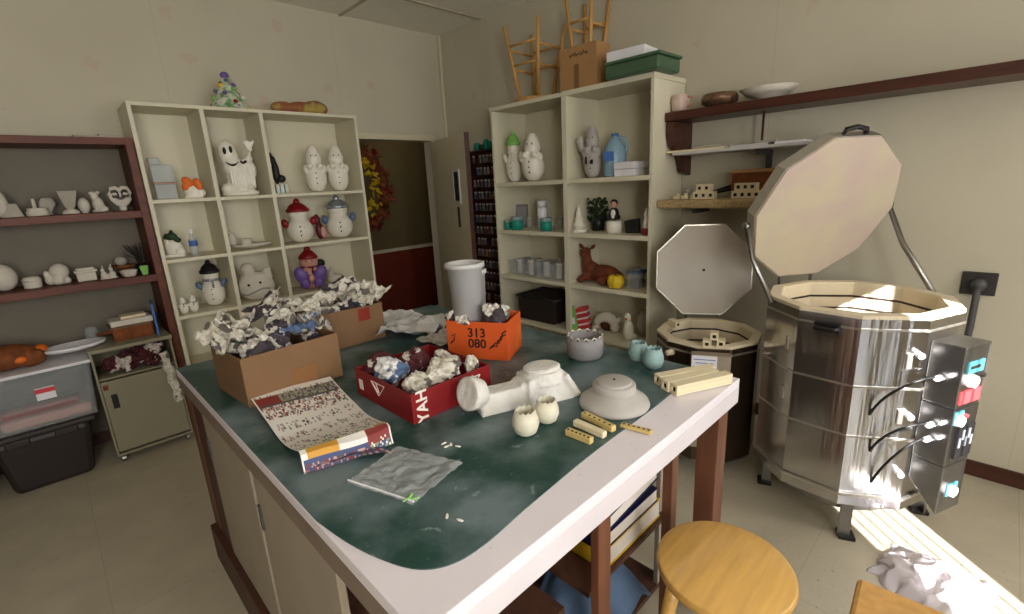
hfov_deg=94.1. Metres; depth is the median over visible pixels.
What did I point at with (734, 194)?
post
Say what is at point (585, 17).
wooden stool
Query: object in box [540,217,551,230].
paint jar
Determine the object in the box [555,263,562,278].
jar
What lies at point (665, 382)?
post
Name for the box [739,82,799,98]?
bowl
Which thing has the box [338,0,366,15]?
trim
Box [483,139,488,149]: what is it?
jar
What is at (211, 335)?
sheet
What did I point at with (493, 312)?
newspaper wad
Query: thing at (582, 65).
cardboard box
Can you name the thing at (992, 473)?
baseboard
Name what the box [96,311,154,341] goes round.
tray stack
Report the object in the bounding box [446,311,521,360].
carton
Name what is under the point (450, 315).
newspaper wad
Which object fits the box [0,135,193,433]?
wooden bookcase
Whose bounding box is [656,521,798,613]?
wooden stool
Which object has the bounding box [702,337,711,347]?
post
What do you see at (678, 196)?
stilt
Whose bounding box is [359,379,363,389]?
print
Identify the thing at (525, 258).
jar
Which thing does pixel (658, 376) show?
post
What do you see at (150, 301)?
folder
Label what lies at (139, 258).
dried plant
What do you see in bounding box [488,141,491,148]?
jar
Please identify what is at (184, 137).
shelf unit
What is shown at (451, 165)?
door
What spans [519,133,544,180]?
snowman figurine
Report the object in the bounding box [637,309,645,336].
vase
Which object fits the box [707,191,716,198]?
post
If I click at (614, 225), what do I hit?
figurine
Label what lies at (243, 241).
cup
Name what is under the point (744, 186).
post
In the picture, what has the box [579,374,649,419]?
mold
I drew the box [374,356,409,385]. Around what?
newspaper wad
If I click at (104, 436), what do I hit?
baseboard
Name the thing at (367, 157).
wreath
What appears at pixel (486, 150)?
shelf
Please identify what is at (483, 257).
shelf
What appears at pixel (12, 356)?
plush turkey
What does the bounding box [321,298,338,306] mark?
newspaper wad
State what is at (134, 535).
floor
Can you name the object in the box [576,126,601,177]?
figurine
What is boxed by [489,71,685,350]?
bookcase
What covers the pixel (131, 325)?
tray
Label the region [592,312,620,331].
figurine
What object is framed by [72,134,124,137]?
flat tray
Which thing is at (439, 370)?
newspaper wad
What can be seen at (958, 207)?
wall
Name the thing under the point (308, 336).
newspaper wad
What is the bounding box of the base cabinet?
[85,326,192,461]
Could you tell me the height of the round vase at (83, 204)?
0.091 m
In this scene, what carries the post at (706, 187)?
on the post at (712, 194)
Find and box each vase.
[38,198,55,214]
[77,198,90,212]
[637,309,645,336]
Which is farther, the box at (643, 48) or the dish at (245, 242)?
the dish at (245, 242)
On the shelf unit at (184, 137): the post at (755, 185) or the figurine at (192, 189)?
the figurine at (192, 189)
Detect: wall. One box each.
[0,0,444,307]
[359,140,437,311]
[440,0,1023,473]
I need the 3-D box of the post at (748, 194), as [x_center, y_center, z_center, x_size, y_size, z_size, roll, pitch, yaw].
[1.347,-0.636,2.690,0.050,0.042,0.042,-16,20,-42]
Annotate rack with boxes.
[470,149,500,303]
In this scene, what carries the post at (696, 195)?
on the shelf at (697, 205)
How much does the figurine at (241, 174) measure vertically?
0.375 m
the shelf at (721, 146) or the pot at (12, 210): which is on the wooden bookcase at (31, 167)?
the pot at (12, 210)
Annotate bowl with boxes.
[56,191,75,209]
[701,91,738,106]
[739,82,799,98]
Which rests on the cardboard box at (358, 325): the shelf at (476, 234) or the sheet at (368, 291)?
the sheet at (368, 291)
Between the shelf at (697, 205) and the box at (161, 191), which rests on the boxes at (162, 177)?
the box at (161, 191)
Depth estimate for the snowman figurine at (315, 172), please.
3.71 m
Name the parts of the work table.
leg, panel, cabinet door, cabinet door, panel, leg, panel, leg, leg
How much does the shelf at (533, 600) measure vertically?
0.020 m
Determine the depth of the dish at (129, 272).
2.96 m
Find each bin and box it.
[0,349,92,432]
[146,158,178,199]
[444,260,483,321]
[516,286,565,324]
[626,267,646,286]
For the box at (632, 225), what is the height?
0.096 m
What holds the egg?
on the wooden bookcase at (31, 167)
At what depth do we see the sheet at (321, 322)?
1.68 m
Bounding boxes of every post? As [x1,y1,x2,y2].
[565,427,593,444]
[573,419,606,438]
[581,411,615,431]
[620,422,652,434]
[654,363,715,385]
[661,367,718,391]
[668,318,680,327]
[670,371,732,395]
[693,192,699,198]
[696,184,702,191]
[700,192,706,198]
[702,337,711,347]
[703,184,712,191]
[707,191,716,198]
[710,330,718,340]
[716,337,725,347]
[731,191,737,198]
[734,183,741,190]
[738,191,745,197]
[741,183,748,190]
[745,190,752,197]
[748,182,759,190]
[752,190,759,197]
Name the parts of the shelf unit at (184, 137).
panel, shelf, panel, shelf, shelf, shelf, panel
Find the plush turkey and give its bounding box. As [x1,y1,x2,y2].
[0,344,47,371]
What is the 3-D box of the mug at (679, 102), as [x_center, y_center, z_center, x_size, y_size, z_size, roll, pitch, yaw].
[1.032,-1.241,2.912,0.116,0.101,0.106,-1,15,7]
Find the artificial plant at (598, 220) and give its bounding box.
[587,197,608,230]
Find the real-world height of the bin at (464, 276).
0.362 m
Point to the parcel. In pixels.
(583, 315)
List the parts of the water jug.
handle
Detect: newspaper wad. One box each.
[214,338,241,354]
[238,337,274,358]
[241,326,256,341]
[263,308,290,332]
[264,319,291,348]
[291,327,310,335]
[301,331,321,341]
[302,306,335,315]
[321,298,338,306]
[331,298,356,311]
[364,351,392,375]
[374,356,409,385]
[397,346,429,373]
[402,370,431,393]
[426,355,461,385]
[434,349,450,357]
[445,310,454,320]
[455,314,470,324]
[464,355,478,371]
[482,303,505,322]
[501,305,509,319]
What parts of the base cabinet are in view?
handle, panel, cabinet door, paper strip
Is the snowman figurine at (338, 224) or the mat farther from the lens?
the snowman figurine at (338, 224)
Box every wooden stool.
[502,15,565,101]
[564,0,610,47]
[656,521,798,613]
[849,579,944,613]
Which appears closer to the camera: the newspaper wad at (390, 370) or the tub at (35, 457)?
the newspaper wad at (390, 370)
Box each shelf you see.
[350,584,564,613]
[470,149,491,152]
[471,161,492,164]
[471,174,493,176]
[474,221,495,223]
[475,232,496,235]
[476,243,497,246]
[477,254,497,258]
[533,557,658,613]
[548,511,661,597]
[657,197,755,212]
[665,59,1023,174]
[667,144,729,152]
[672,140,813,167]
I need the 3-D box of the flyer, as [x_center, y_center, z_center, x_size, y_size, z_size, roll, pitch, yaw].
[-0.574,0.315,1.409,0.259,0.046,0.558,-14,18,-37]
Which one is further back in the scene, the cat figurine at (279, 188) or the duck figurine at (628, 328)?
the cat figurine at (279, 188)
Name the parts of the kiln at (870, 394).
support arm, leg, latch handle, lid, leg, lid handle, support arm, leg, dial plate, dial plate, sitter plate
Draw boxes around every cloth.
[102,341,163,372]
[270,101,327,113]
[540,563,651,613]
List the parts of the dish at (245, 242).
dish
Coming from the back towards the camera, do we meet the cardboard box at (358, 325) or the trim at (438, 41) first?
the trim at (438, 41)
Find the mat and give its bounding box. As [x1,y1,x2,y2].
[176,305,690,569]
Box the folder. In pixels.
[149,299,159,334]
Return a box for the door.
[430,132,476,309]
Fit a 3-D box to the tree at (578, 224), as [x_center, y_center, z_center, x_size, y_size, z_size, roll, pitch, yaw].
[0.481,-0.636,3.429,0.120,0.193,0.114,-16,20,-42]
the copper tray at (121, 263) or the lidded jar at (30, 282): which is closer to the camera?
the lidded jar at (30, 282)
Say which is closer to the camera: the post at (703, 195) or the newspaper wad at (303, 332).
the newspaper wad at (303, 332)
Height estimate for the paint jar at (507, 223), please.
0.075 m
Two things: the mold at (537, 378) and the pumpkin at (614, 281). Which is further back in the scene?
the pumpkin at (614, 281)
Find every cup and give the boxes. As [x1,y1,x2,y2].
[139,265,148,274]
[240,238,252,244]
[512,405,538,436]
[535,395,558,423]
[628,339,646,361]
[643,345,663,369]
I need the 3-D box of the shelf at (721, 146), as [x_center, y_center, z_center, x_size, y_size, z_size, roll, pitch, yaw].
[1.139,-0.959,2.896,0.160,0.024,0.347,-16,20,-42]
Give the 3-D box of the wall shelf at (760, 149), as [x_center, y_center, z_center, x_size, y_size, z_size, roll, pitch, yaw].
[1.387,-0.768,2.734,0.273,0.288,0.870,-16,20,-42]
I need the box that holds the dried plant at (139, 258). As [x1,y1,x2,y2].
[122,243,146,272]
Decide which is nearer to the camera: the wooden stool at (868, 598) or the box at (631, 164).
the wooden stool at (868, 598)
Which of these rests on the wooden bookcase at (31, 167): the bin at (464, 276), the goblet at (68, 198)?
the goblet at (68, 198)
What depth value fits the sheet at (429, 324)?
2.20 m
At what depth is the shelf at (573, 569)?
1.36 m
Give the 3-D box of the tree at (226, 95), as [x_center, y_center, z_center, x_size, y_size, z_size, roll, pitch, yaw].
[-1.946,-1.475,3.261,0.268,0.248,0.258,-16,20,-42]
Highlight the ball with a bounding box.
[0,192,7,217]
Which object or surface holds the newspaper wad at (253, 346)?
in the cardboard box at (245, 379)
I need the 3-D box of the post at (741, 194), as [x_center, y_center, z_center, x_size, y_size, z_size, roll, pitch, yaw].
[1.320,-0.642,2.716,0.050,0.042,0.042,-16,20,-42]
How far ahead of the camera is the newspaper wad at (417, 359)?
1.57 m
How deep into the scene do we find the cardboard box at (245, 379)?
1.61 m
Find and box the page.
[300,446,390,474]
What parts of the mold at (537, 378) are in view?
oval plate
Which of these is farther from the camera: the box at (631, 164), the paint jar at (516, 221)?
the paint jar at (516, 221)
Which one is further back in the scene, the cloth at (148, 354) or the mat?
the cloth at (148, 354)
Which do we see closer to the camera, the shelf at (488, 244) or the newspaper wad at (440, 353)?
the newspaper wad at (440, 353)
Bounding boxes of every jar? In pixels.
[21,276,42,288]
[474,143,479,150]
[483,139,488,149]
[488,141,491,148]
[504,220,510,228]
[511,216,522,229]
[516,259,522,272]
[524,257,530,270]
[528,260,534,274]
[536,258,542,272]
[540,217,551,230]
[543,261,549,276]
[551,259,557,274]
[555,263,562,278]
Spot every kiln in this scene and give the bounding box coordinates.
[656,224,761,463]
[742,124,991,541]
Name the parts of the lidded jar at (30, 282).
lid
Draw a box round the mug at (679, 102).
[671,94,692,111]
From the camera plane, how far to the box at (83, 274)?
2.87 m
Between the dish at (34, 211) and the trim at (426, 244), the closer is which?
the dish at (34, 211)
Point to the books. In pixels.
(133, 319)
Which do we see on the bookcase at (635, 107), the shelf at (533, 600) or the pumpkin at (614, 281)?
the pumpkin at (614, 281)
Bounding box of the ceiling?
[272,0,522,35]
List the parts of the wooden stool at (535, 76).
leg, seat, leg, leg, leg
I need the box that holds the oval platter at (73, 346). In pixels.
[44,337,105,354]
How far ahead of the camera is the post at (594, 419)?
1.30 m
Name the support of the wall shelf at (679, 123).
attached to the wall at (958, 207)
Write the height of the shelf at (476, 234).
0.010 m
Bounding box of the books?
[107,312,152,327]
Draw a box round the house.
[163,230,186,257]
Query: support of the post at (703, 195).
on the shelf at (697, 205)
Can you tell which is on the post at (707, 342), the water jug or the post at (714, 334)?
the post at (714, 334)
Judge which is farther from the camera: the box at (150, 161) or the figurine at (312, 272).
the figurine at (312, 272)
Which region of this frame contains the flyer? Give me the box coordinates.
[251,376,392,473]
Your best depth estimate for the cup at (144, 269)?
3.00 m
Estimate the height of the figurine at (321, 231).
0.202 m
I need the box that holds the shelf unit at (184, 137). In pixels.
[117,101,378,365]
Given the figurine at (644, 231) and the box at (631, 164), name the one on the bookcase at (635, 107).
the figurine at (644, 231)
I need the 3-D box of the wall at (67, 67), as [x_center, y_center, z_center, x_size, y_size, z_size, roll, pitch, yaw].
[-2.456,-0.649,3.289,5.266,2.960,0.120,-16,20,-42]
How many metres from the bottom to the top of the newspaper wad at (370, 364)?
0.088 m
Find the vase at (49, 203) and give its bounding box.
[38,198,55,214]
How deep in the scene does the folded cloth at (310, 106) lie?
3.56 m
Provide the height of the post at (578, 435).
0.019 m
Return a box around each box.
[73,266,96,281]
[146,158,158,164]
[147,165,175,182]
[152,184,178,199]
[210,328,342,407]
[293,298,385,348]
[560,40,609,91]
[607,44,657,61]
[614,161,648,169]
[614,168,648,176]
[624,218,640,232]
[731,167,775,190]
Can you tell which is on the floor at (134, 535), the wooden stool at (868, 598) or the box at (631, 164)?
the wooden stool at (868, 598)
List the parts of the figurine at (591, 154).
arm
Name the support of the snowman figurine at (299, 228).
on the shelf unit at (184, 137)
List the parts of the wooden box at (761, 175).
lid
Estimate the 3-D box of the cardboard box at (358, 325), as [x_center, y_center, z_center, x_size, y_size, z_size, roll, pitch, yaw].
[-0.788,0.069,2.177,0.300,0.165,0.271,-16,20,-42]
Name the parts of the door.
pane, handle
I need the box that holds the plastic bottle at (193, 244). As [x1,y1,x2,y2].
[188,229,199,255]
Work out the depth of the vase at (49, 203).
2.77 m
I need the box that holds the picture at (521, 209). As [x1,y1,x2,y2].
[518,206,525,224]
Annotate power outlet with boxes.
[959,271,998,336]
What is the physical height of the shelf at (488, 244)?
0.010 m
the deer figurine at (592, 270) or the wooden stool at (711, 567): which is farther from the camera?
the deer figurine at (592, 270)
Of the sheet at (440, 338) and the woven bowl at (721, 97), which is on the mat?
the sheet at (440, 338)
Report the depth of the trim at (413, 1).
3.87 m
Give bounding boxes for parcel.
[575,305,591,328]
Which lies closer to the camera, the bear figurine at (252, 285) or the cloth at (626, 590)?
the cloth at (626, 590)
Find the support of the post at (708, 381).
on the work table
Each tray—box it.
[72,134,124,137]
[107,321,151,330]
[111,256,135,274]
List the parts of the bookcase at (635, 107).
panel, panel, shelf, shelf, shelf, shelf, panel, panel, panel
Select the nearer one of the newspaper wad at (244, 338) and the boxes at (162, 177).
the newspaper wad at (244, 338)
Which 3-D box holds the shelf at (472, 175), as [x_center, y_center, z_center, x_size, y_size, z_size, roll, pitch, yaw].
[-0.216,-1.213,4.384,0.072,0.010,0.710,-16,20,-42]
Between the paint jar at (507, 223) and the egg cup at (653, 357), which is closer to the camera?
the egg cup at (653, 357)
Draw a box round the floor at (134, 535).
[0,414,1023,613]
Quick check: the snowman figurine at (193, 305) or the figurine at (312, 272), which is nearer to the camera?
the snowman figurine at (193, 305)
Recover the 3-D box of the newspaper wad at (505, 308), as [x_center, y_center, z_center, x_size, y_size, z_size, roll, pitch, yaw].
[-0.042,0.024,1.909,0.064,0.063,0.068,-5,15,-9]
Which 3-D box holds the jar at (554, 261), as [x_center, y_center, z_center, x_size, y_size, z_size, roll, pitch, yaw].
[0.348,-0.324,3.880,0.056,0.118,0.056,-16,20,-42]
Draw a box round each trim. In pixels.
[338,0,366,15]
[358,133,434,141]
[373,243,432,254]
[405,0,480,19]
[436,35,447,137]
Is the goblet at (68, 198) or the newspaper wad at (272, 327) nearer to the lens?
the newspaper wad at (272, 327)
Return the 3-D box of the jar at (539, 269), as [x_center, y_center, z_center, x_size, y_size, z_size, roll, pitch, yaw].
[0.229,-0.348,3.998,0.056,0.118,0.056,-16,20,-42]
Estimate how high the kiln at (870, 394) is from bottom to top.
1.725 m
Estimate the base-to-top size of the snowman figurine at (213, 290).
0.327 m
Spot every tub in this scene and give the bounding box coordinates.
[0,408,95,493]
[604,49,682,79]
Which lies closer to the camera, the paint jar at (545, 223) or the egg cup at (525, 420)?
the egg cup at (525, 420)
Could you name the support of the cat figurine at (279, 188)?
on the shelf unit at (184, 137)
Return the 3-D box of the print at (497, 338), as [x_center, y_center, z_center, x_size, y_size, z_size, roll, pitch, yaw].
[-0.055,0.125,1.811,0.073,0.079,0.006,2,15,17]
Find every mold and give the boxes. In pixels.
[456,360,580,417]
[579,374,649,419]
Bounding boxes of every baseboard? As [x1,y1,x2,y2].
[0,430,111,474]
[755,403,1023,489]
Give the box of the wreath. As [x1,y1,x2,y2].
[360,143,395,231]
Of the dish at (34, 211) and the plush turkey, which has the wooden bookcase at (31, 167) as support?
the dish at (34, 211)
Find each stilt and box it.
[673,193,682,198]
[681,193,689,198]
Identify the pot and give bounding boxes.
[2,204,24,217]
[566,328,603,361]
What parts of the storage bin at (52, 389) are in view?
lid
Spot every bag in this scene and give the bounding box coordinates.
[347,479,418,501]
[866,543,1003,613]
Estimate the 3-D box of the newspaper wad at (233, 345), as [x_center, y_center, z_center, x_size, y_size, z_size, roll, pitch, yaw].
[-0.968,0.134,1.635,0.091,0.066,0.129,-16,20,-42]
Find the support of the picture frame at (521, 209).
on the bookcase at (635, 107)
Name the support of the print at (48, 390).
attached to the storage bin at (52, 389)
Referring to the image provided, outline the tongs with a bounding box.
[713,184,730,193]
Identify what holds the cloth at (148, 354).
in the base cabinet
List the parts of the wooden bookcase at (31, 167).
panel, shelf, shelf, panel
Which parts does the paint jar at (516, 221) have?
lid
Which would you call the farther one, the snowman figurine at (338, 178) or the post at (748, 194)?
the snowman figurine at (338, 178)
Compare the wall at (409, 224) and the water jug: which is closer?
the water jug
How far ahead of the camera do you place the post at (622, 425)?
1.27 m
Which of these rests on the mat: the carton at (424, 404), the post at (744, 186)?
the carton at (424, 404)
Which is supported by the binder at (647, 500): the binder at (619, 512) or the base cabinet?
the binder at (619, 512)
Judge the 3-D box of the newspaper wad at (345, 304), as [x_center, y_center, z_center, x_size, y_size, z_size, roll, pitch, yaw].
[-0.746,0.010,2.115,0.127,0.098,0.108,-16,20,-42]
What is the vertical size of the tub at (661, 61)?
0.093 m
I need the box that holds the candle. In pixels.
[30,199,36,207]
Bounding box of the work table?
[176,369,738,613]
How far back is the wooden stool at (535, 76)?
3.54 m
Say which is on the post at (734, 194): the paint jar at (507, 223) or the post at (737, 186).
the post at (737, 186)
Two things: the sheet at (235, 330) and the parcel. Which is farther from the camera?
the parcel
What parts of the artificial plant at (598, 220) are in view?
pot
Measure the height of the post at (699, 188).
0.042 m
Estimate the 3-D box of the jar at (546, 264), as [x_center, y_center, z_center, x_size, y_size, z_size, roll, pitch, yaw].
[0.278,-0.303,3.813,0.056,0.118,0.056,-16,20,-42]
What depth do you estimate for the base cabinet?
2.98 m
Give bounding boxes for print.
[34,386,54,394]
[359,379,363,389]
[489,330,505,348]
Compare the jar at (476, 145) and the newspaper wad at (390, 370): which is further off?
the jar at (476, 145)
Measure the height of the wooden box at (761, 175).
0.160 m
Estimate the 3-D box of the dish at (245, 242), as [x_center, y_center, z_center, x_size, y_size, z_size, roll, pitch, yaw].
[-1.913,-0.493,3.483,0.288,0.124,0.153,-16,20,-42]
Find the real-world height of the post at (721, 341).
0.038 m
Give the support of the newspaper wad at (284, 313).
in the cardboard box at (245, 379)
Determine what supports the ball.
on the wooden bookcase at (31, 167)
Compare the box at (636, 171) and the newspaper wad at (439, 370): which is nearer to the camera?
the newspaper wad at (439, 370)
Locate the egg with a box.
[0,264,17,290]
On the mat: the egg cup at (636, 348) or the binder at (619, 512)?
the egg cup at (636, 348)
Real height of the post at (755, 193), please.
0.042 m
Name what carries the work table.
on the floor at (134, 535)
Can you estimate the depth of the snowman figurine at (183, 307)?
3.18 m
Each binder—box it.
[571,497,660,564]
[581,485,657,546]
[611,475,657,528]
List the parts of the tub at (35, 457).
lid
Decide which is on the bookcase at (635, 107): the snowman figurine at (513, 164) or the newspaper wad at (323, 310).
the snowman figurine at (513, 164)
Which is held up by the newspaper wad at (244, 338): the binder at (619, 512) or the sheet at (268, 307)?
the sheet at (268, 307)
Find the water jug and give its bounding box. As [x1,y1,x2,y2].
[603,133,628,176]
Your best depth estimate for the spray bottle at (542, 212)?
3.78 m
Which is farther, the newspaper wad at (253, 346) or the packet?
the packet
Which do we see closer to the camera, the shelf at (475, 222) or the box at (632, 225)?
the box at (632, 225)
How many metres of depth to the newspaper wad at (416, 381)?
1.45 m
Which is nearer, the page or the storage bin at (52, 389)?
the page
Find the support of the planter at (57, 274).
on the wooden bookcase at (31, 167)
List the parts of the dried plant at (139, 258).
pot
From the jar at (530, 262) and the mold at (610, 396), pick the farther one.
the jar at (530, 262)
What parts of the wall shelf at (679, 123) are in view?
hanging rod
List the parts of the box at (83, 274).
lid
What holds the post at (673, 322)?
on the kiln at (701, 268)
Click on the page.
(379, 449)
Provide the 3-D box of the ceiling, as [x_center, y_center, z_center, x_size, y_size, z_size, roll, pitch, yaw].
[-0.500,-1.716,0.902,5.266,0.100,5.890,-16,20,-42]
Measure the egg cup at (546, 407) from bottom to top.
0.069 m
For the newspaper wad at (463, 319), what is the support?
in the carton at (487, 340)
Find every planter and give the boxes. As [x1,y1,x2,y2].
[43,263,71,284]
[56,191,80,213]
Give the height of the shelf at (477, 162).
0.010 m
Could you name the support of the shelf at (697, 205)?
attached to the wall at (958, 207)
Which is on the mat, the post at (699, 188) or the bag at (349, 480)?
the bag at (349, 480)
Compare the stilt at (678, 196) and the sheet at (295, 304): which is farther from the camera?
the stilt at (678, 196)
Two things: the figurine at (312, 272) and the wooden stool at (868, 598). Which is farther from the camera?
the figurine at (312, 272)
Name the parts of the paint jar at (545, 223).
lid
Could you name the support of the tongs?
on the shelf at (697, 205)
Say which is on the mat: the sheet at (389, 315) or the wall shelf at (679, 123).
the sheet at (389, 315)
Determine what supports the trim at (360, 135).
attached to the wall at (67, 67)
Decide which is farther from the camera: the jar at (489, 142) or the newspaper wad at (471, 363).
the jar at (489, 142)
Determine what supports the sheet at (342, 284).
on the cardboard box at (358, 325)
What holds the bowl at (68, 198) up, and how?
on the goblet at (68, 198)
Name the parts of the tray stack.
handle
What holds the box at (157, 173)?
on the boxes at (162, 177)
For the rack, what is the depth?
4.57 m
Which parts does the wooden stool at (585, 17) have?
leg, leg, leg, leg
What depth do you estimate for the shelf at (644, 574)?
1.67 m
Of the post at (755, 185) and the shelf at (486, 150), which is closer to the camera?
the post at (755, 185)
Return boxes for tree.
[210,72,250,108]
[571,205,586,232]
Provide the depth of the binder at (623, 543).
1.41 m
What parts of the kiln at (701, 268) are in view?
lid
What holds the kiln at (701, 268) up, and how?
on the floor at (134, 535)
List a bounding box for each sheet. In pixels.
[193,309,251,354]
[211,318,280,348]
[241,286,279,322]
[263,290,330,319]
[275,312,316,335]
[286,312,331,330]
[318,275,359,300]
[338,280,390,307]
[375,313,445,335]
[383,309,423,323]
[416,328,447,345]
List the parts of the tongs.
arm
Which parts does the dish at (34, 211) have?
dish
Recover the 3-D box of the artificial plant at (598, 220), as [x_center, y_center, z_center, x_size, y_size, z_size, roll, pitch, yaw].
[0.628,-0.682,3.487,0.155,0.238,0.163,1,15,16]
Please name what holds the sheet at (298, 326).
on the newspaper wad at (272, 327)
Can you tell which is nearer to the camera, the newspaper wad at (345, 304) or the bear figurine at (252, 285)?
the newspaper wad at (345, 304)
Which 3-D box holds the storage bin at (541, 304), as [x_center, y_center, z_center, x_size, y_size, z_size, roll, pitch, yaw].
[0.300,-0.021,4.008,0.350,0.225,0.442,-16,20,-42]
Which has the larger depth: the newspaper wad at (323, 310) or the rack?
the rack
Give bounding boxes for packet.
[572,305,578,329]
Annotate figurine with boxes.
[88,191,108,211]
[100,265,117,279]
[178,297,188,313]
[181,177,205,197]
[188,295,198,311]
[195,260,226,305]
[217,140,259,195]
[237,263,274,299]
[269,152,288,193]
[281,198,316,241]
[294,246,326,288]
[303,145,326,191]
[314,214,326,238]
[321,195,355,237]
[326,145,348,190]
[503,130,522,181]
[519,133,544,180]
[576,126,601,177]
[577,244,623,285]
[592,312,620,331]
[606,199,621,232]
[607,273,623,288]
[623,313,636,339]
[641,207,647,234]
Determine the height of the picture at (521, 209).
0.165 m
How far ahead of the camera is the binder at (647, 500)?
1.42 m
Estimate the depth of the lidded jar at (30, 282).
2.70 m
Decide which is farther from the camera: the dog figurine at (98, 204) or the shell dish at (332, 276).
the shell dish at (332, 276)
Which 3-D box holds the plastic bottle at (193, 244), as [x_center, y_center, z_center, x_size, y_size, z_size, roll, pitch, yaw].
[-2.144,-0.434,3.204,0.052,0.172,0.052,-16,20,-42]
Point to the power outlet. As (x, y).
(977, 284)
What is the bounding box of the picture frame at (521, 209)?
[516,204,527,226]
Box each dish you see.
[25,199,49,216]
[119,269,137,276]
[228,233,271,247]
[327,267,344,282]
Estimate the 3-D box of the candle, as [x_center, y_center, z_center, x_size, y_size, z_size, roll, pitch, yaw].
[-2.696,-0.582,2.686,0.018,0.056,0.019,-16,20,-42]
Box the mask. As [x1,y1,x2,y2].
[107,186,131,210]
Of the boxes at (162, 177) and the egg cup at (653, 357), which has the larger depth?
the boxes at (162, 177)
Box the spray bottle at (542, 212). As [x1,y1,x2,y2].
[537,200,547,228]
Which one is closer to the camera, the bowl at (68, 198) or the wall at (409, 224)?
the bowl at (68, 198)
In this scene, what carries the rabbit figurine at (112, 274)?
on the wooden bookcase at (31, 167)
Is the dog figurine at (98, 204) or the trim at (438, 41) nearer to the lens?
the dog figurine at (98, 204)
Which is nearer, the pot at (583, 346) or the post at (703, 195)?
the pot at (583, 346)
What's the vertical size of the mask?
0.151 m
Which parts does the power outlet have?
cord, wall plate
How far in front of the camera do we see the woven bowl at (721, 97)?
2.68 m
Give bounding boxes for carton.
[355,344,490,423]
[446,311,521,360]
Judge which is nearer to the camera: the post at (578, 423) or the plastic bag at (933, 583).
the post at (578, 423)

